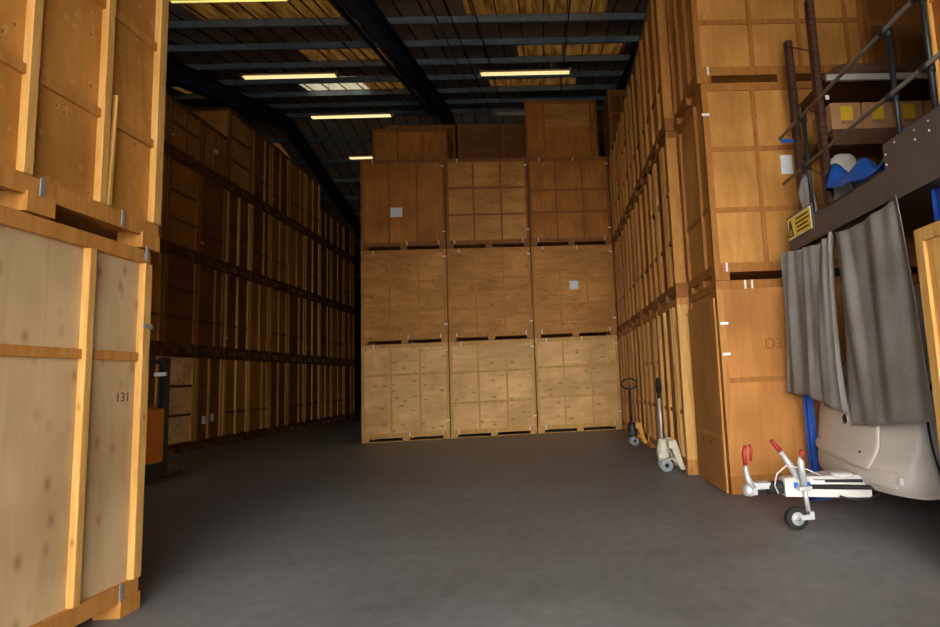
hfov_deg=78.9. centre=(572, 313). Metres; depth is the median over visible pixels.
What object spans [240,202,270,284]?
crate
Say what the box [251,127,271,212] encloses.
crate
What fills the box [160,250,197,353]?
crate
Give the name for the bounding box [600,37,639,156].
rafter
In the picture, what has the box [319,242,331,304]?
crate
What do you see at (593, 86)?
beam
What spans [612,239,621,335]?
crate
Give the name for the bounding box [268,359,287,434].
crate
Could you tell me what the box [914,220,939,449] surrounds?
crate
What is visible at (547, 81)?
pane
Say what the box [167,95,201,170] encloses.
crate
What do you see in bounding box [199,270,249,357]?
crate
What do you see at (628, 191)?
crate
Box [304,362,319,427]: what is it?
crate
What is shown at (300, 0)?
conduit
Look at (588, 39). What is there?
beam
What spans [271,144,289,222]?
crate
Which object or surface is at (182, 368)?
crate
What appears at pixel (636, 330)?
crate
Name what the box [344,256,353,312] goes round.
crate
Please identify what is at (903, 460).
caravan
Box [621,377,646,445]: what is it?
jack
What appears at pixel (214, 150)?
crate
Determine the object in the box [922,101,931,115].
cardboard box
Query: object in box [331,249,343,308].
crate
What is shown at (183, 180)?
crate
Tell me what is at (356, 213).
roof purlin
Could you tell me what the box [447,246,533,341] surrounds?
crate
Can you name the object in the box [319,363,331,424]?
crate
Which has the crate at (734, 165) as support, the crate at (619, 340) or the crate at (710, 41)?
the crate at (710, 41)
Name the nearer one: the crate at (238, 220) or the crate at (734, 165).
the crate at (734, 165)
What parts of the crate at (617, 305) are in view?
batten frame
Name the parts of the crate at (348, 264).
batten frame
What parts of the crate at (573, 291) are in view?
batten frame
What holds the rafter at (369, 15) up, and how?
attached to the wall
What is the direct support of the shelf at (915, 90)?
attached to the rack
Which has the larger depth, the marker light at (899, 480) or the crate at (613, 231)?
the crate at (613, 231)
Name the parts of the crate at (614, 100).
batten frame, batten frame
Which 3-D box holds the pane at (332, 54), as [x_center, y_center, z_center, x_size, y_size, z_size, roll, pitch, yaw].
[-7.058,-8.322,17.725,3.200,0.406,1.690,-2,-6,-3]
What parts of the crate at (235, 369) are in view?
batten frame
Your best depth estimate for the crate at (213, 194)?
15.20 m
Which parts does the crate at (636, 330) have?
batten frame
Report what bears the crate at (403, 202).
on the crate at (404, 293)
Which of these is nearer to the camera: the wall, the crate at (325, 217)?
the crate at (325, 217)
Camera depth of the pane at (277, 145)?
27.38 m
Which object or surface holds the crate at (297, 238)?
on the crate at (296, 302)
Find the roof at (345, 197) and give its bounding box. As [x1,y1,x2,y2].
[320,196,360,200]
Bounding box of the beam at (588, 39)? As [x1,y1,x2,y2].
[167,35,639,52]
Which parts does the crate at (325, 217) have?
batten frame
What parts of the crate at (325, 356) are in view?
batten frame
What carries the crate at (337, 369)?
on the floor
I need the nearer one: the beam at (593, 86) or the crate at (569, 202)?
the crate at (569, 202)
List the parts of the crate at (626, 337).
batten frame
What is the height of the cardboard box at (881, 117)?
0.290 m
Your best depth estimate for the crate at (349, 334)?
25.20 m
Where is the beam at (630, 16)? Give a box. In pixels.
[168,12,645,29]
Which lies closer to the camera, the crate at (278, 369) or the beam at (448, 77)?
the crate at (278, 369)
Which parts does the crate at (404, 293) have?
batten frame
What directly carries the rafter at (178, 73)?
attached to the wall
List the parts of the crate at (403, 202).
batten frame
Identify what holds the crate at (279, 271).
on the crate at (278, 344)
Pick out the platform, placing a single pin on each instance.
(911, 173)
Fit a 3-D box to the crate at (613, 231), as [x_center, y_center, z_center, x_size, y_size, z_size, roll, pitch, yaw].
[2.066,-3.046,15.090,2.130,2.393,1.500,-2,-6,-3]
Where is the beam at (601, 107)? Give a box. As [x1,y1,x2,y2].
[239,105,603,119]
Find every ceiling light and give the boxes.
[169,0,290,3]
[240,18,338,79]
[309,52,392,119]
[348,100,402,159]
[479,11,570,76]
[494,51,556,115]
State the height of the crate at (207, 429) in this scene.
2.393 m
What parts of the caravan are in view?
coupling lever, handbrake lever, jockey knob, plate, chassis arm, locker lid, corner trim, corner trim, corner trim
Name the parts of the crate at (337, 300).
batten frame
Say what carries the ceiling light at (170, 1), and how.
hanging from the ceiling
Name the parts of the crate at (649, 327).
batten frame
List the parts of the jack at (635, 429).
fork frame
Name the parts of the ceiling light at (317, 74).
hanging rod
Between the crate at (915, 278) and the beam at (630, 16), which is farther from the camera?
the beam at (630, 16)
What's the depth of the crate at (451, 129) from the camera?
17.92 m
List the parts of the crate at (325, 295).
batten frame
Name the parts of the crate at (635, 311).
batten frame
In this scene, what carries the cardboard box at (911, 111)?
on the rack
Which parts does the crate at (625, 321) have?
batten frame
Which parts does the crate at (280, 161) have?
batten frame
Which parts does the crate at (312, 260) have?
batten frame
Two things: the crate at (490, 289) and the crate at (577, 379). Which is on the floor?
the crate at (577, 379)
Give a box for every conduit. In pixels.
[300,0,413,113]
[329,0,431,114]
[427,0,480,111]
[444,0,489,111]
[470,0,504,110]
[559,0,570,99]
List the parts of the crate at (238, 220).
batten frame, batten frame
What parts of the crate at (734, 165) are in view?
batten frame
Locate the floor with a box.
[74,406,939,626]
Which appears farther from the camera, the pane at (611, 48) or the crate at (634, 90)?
the pane at (611, 48)
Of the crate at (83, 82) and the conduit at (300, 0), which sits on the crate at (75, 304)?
the crate at (83, 82)
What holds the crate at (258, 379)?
on the floor
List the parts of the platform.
kick plate, kick plate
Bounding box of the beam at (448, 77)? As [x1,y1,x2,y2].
[166,70,623,86]
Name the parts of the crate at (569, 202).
batten frame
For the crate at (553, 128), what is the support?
on the crate
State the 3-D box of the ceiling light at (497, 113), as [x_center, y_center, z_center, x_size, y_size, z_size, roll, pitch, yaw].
[-1.230,-7.324,17.415,2.440,2.356,0.180,-2,-6,-3]
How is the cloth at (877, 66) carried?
on the rack
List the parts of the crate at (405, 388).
batten frame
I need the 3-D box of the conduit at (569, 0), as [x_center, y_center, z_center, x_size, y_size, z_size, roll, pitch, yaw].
[-0.062,-7.847,14.097,0.044,5.371,22.210,-2,-6,-3]
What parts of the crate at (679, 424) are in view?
batten frame, batten frame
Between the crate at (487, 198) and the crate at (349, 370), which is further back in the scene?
the crate at (349, 370)
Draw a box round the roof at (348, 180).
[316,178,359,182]
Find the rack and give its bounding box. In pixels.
[783,0,930,209]
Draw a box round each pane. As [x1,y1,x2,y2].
[172,87,191,93]
[178,0,341,18]
[266,138,289,157]
[288,41,388,60]
[299,76,368,90]
[355,75,405,88]
[462,0,607,14]
[489,71,576,85]
[517,35,625,55]
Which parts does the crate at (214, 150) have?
batten frame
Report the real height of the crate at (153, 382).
2.393 m
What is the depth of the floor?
4.74 m
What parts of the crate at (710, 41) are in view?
batten frame, batten frame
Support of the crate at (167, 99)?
on the crate at (161, 231)
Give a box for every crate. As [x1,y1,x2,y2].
[0,0,168,260]
[0,205,152,626]
[147,351,160,406]
[149,249,163,351]
[158,150,167,249]
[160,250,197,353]
[160,352,195,454]
[164,92,169,150]
[164,153,200,260]
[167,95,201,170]
[167,261,224,355]
[184,172,226,269]
[188,107,252,200]
[192,354,222,449]
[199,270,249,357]
[200,119,227,186]
[214,187,251,277]
[221,356,248,444]
[228,279,269,358]
[239,285,287,359]
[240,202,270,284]
[247,358,268,438]
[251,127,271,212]
[259,291,304,360]
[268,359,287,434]
[270,213,288,290]
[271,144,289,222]
[280,224,305,295]
[286,360,304,430]
[288,158,305,232]
[289,297,319,361]
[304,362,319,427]
[305,172,319,241]
[305,234,319,300]
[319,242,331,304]
[319,302,331,362]
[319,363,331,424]
[320,207,331,248]
[331,216,343,255]
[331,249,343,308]
[331,306,343,363]
[331,363,343,421]
[344,225,353,261]
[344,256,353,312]
[344,310,354,364]
[344,364,354,419]
[360,159,446,250]
[361,249,448,345]
[361,342,450,443]
[372,128,453,159]
[387,125,457,158]
[445,158,529,248]
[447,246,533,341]
[449,339,536,438]
[457,124,524,158]
[524,100,598,157]
[527,157,611,254]
[531,244,616,338]
[534,335,621,433]
[603,89,625,160]
[607,148,616,246]
[611,120,624,237]
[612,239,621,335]
[616,222,630,332]
[617,333,626,430]
[618,85,634,220]
[621,328,635,431]
[624,200,641,326]
[627,39,647,198]
[630,320,649,446]
[634,171,656,319]
[639,0,677,169]
[642,311,663,451]
[647,131,688,309]
[656,297,698,474]
[665,0,867,128]
[677,81,882,295]
[688,276,846,494]
[861,0,924,65]
[882,157,918,274]
[912,274,919,285]
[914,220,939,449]
[926,0,939,104]
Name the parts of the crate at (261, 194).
batten frame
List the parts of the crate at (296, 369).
batten frame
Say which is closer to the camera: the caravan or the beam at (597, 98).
the caravan
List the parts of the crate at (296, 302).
batten frame, batten frame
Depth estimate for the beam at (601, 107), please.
25.42 m
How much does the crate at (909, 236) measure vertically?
2.393 m
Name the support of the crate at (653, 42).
on the crate at (671, 282)
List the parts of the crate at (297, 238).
batten frame, batten frame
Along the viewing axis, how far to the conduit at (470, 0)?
16.80 m
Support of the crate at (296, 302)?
on the crate at (296, 369)
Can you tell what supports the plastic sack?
on the platform
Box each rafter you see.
[166,56,360,239]
[341,0,456,129]
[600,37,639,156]
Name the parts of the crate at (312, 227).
batten frame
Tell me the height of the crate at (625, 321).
2.393 m
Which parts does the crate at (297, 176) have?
batten frame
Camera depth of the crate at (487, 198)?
14.63 m
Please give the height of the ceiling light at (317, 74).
1.780 m
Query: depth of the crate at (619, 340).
14.18 m
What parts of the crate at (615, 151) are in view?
batten frame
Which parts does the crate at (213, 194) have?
batten frame, batten frame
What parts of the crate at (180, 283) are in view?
batten frame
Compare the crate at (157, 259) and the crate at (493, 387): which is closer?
the crate at (157, 259)
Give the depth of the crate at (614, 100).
14.76 m
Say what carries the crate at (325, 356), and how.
on the crate at (325, 415)
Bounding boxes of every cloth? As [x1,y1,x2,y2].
[822,61,900,78]
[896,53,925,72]
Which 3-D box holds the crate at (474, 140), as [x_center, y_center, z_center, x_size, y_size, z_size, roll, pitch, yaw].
[-2.643,-4.834,18.690,2.130,2.393,1.500,-2,-6,-5]
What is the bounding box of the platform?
[787,105,939,499]
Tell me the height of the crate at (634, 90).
2.393 m
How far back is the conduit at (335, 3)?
16.75 m
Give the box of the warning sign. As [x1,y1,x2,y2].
[787,206,811,240]
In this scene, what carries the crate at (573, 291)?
on the crate at (577, 379)
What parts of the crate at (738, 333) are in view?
panel, batten frame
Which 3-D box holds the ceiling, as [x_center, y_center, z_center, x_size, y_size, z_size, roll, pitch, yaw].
[-5.654,-6.513,19.412,27.000,7.040,46.500,-2,-6,-3]
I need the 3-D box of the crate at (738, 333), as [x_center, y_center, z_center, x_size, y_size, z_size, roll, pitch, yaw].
[2.718,0.841,6.979,2.182,2.393,1.266,-2,-6,-3]
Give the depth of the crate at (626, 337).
13.19 m
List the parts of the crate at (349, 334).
batten frame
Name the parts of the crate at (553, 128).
batten frame, panel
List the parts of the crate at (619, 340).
batten frame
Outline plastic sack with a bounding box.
[830,153,856,199]
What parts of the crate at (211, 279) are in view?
batten frame, batten frame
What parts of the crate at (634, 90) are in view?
batten frame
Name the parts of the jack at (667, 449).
link arm, fork frame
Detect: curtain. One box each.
[780,232,848,411]
[835,195,935,425]
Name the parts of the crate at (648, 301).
batten frame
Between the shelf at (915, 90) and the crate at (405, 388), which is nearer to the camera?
the shelf at (915, 90)
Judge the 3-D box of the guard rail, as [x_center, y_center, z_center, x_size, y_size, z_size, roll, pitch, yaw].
[2.526,-2.014,4.334,0.140,1.716,4.215,-2,-6,-3]
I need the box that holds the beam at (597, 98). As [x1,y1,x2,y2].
[185,96,605,109]
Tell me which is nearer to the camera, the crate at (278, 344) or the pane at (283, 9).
the pane at (283, 9)
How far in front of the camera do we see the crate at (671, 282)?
8.20 m
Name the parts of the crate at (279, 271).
batten frame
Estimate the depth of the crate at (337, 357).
23.84 m
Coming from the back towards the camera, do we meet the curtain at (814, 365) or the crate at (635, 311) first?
the crate at (635, 311)
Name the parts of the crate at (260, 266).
batten frame, batten frame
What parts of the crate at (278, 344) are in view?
batten frame, batten frame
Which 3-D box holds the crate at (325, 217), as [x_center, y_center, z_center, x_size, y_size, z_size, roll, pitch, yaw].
[-11.180,-3.465,22.986,2.130,1.443,1.170,-2,-6,-3]
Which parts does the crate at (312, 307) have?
batten frame, batten frame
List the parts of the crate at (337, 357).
batten frame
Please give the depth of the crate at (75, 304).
3.25 m
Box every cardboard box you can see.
[813,102,861,143]
[860,102,893,127]
[891,101,923,126]
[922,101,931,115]
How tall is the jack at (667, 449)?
1.303 m
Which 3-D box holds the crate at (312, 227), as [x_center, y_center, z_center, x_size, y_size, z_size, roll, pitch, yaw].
[-11.152,-4.082,21.774,2.130,2.393,1.280,-2,-6,-3]
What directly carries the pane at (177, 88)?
attached to the ceiling
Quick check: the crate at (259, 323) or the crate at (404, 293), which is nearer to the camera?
the crate at (404, 293)
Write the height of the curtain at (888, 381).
1.765 m
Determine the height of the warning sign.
0.230 m
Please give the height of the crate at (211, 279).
2.393 m
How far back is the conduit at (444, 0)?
17.08 m
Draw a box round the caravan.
[741,285,939,529]
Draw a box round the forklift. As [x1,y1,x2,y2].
[144,358,181,483]
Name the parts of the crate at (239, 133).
batten frame, batten frame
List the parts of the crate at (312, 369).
batten frame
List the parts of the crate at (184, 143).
batten frame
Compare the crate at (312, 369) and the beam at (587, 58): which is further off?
the crate at (312, 369)
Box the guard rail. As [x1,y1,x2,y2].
[778,0,939,212]
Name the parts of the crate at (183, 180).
batten frame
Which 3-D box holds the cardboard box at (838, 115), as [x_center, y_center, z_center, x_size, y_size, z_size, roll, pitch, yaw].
[2.849,-2.041,6.039,0.320,0.290,0.403,-2,-6,-3]
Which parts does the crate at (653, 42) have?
batten frame, batten frame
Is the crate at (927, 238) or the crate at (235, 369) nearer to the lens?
the crate at (927, 238)
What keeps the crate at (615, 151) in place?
on the crate at (625, 321)
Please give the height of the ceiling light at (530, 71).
1.804 m
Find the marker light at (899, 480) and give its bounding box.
[896,477,903,485]
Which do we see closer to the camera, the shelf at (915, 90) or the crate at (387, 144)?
the shelf at (915, 90)
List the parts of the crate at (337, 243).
batten frame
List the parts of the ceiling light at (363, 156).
hanging rod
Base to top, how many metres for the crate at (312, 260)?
2.393 m
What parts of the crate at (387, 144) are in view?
batten frame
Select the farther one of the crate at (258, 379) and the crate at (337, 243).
the crate at (337, 243)
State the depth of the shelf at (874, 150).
6.27 m
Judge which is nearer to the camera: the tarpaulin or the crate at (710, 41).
the tarpaulin
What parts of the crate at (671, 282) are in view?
batten frame, batten frame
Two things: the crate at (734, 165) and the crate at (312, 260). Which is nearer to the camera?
the crate at (734, 165)
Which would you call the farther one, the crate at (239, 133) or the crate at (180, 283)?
the crate at (239, 133)
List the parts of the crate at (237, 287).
batten frame, batten frame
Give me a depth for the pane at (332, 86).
21.50 m
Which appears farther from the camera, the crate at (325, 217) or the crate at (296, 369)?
the crate at (325, 217)
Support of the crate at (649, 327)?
on the floor
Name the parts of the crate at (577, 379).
batten frame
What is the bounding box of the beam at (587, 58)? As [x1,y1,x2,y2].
[185,55,630,70]
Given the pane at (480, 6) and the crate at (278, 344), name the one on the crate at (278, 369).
the crate at (278, 344)
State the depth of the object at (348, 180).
30.06 m
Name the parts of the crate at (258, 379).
batten frame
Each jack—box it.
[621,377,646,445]
[655,378,684,471]
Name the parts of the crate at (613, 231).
batten frame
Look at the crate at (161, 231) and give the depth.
13.23 m
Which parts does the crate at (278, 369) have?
batten frame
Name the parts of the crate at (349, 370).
batten frame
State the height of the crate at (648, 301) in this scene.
2.393 m
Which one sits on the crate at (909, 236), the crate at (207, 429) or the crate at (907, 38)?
the crate at (907, 38)
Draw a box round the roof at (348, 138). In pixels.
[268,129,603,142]
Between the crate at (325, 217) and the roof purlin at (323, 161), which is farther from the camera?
the roof purlin at (323, 161)
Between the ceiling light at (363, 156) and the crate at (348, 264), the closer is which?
the ceiling light at (363, 156)
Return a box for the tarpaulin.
[823,127,907,190]
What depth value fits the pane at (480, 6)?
14.97 m
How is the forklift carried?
on the floor
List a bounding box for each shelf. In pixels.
[799,77,930,106]
[804,132,882,158]
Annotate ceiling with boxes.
[166,0,648,276]
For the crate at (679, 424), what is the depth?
7.92 m
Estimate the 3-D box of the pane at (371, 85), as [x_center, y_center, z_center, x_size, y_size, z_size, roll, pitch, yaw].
[-7.180,-8.743,21.174,1.500,0.406,1.690,-2,-6,-3]
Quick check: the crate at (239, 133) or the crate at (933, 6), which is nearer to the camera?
the crate at (933, 6)
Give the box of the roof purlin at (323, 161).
[292,151,600,164]
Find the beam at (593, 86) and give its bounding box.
[169,84,617,99]
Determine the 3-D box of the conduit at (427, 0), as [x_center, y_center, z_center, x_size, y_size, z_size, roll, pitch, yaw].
[-3.555,-7.699,13.940,0.036,5.363,22.208,-2,-6,-3]
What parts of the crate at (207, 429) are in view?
batten frame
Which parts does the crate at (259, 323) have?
batten frame, batten frame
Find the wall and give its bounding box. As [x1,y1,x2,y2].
[354,277,361,405]
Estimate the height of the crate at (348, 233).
1.443 m
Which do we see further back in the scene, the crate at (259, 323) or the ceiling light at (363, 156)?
the ceiling light at (363, 156)
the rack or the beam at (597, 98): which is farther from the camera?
the beam at (597, 98)
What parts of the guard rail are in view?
post, rail, rail, post, post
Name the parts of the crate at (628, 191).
batten frame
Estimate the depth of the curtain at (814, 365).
5.55 m
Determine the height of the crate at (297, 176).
2.393 m

